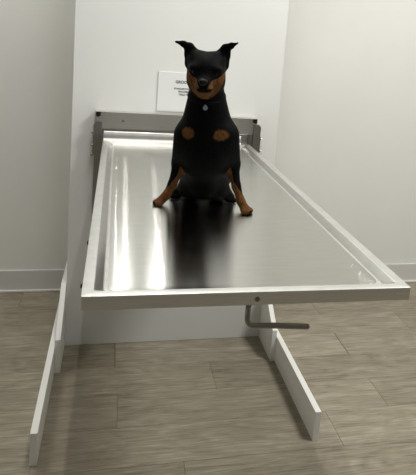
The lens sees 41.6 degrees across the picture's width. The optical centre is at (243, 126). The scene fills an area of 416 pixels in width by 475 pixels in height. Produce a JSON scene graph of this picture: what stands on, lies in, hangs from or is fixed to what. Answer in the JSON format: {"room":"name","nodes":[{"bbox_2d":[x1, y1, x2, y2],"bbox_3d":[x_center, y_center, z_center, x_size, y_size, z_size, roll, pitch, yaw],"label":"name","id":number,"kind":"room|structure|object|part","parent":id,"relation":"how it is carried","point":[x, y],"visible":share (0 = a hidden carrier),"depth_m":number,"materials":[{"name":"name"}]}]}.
{"room":"veterinary clinic","nodes":[
{"label":"veterinary clinic","id":0,"kind":"room"},
{"bbox_2d":[0,282,415,474],"bbox_3d":[0.156,1.302,0.544,6.200,0.003,5.026,3,9,-13],"label":"floor","id":1,"kind":"structure","parent":0,"point":[214,406],"depth_m":2.06,"materials":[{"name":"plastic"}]},
{"bbox_2d":[29,0,320,465],"bbox_3d":[-0.215,-0.168,2.077,0.947,2.350,0.985,3,9,-13],"label":"display stand","id":2,"kind":"object","parent":1,"relation":"on","point":[121,47],"visible":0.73,"depth_m":2.24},
{"bbox_2d":[157,71,188,111],"bbox_3d":[-0.266,-0.141,2.257,0.178,0.163,0.005,3,9,-13],"label":"wall sign","id":3,"kind":"object","parent":2,"relation":"attached to","point":[173,89],"visible":0.78,"depth_m":2.25,"materials":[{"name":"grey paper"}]},
{"bbox_3d":[-0.257,-0.201,2.262,0.860,2.350,0.020,3,9,-13],"label":"panel","id":4,"kind":"part","parent":2,"relation":"part of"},
{"bbox_2d":[80,110,410,329],"bbox_3d":[-0.131,0.276,1.642,0.706,0.426,1.387,3,9,-13],"label":"table","id":5,"kind":"object","parent":2,"relation":"attached to","point":[181,252],"visible":0.94,"depth_m":1.21,"materials":[{"name":"metal"}]},
{"bbox_3d":[-0.586,0.048,2.181,0.033,0.135,0.007,3,9,-13],"label":"hinge plate","id":6,"kind":"part","parent":5,"relation":"part of","materials":[{"name":"metal"}]},
{"bbox_3d":[-0.270,-0.015,2.264,0.666,0.070,0.031,3,9,-13],"label":"mounting frame","id":7,"kind":"part","parent":5,"relation":"part of","materials":[{"name":"metal"}]},
{"bbox_2d":[152,40,252,214],"bbox_3d":[-0.093,-0.013,1.486,0.264,0.440,0.341,4,9,-2],"label":"dog","id":8,"kind":"object","parent":5,"relation":"on","point":[205,160],"visible":1,"depth_m":1.39},
{"bbox_3d":[0.054,0.060,2.330,0.033,0.135,0.007,3,9,-13],"label":"hinge plate","id":9,"kind":"part","parent":5,"relation":"part of","materials":[{"name":"metal"}]},
{"bbox_3d":[0.062,0.343,0.989,0.123,0.054,0.011,3,9,-9],"label":"release lever","id":10,"kind":"part","parent":5,"relation":"part of","materials":[{"name":"metal"}]},
{"bbox_2d":[0,0,415,269],"bbox_3d":[-0.299,-0.467,2.793,6.200,2.700,0.100,3,9,-13],"label":"wall","id":11,"kind":"structure","parent":0,"point":[346,138],"depth_m":2.93,"materials":[{"name":"paint"}]},
{"bbox_2d":[0,263,415,289],"bbox_3d":[-0.391,0.815,2.943,6.200,0.115,0.010,3,9,-13],"label":"baseboard","id":12,"kind":"structure","parent":11,"relation":"attached to","point":[42,278],"depth_m":2.79,"materials":[{"name":"paint"}]},
{"bbox_2d":[0,280,415,292],"bbox_3d":[-0.393,0.867,2.942,6.200,0.012,0.010,3,9,-13],"label":"trim","id":13,"kind":"structure","parent":11,"relation":"attached to","point":[405,281],"depth_m":2.78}
]}

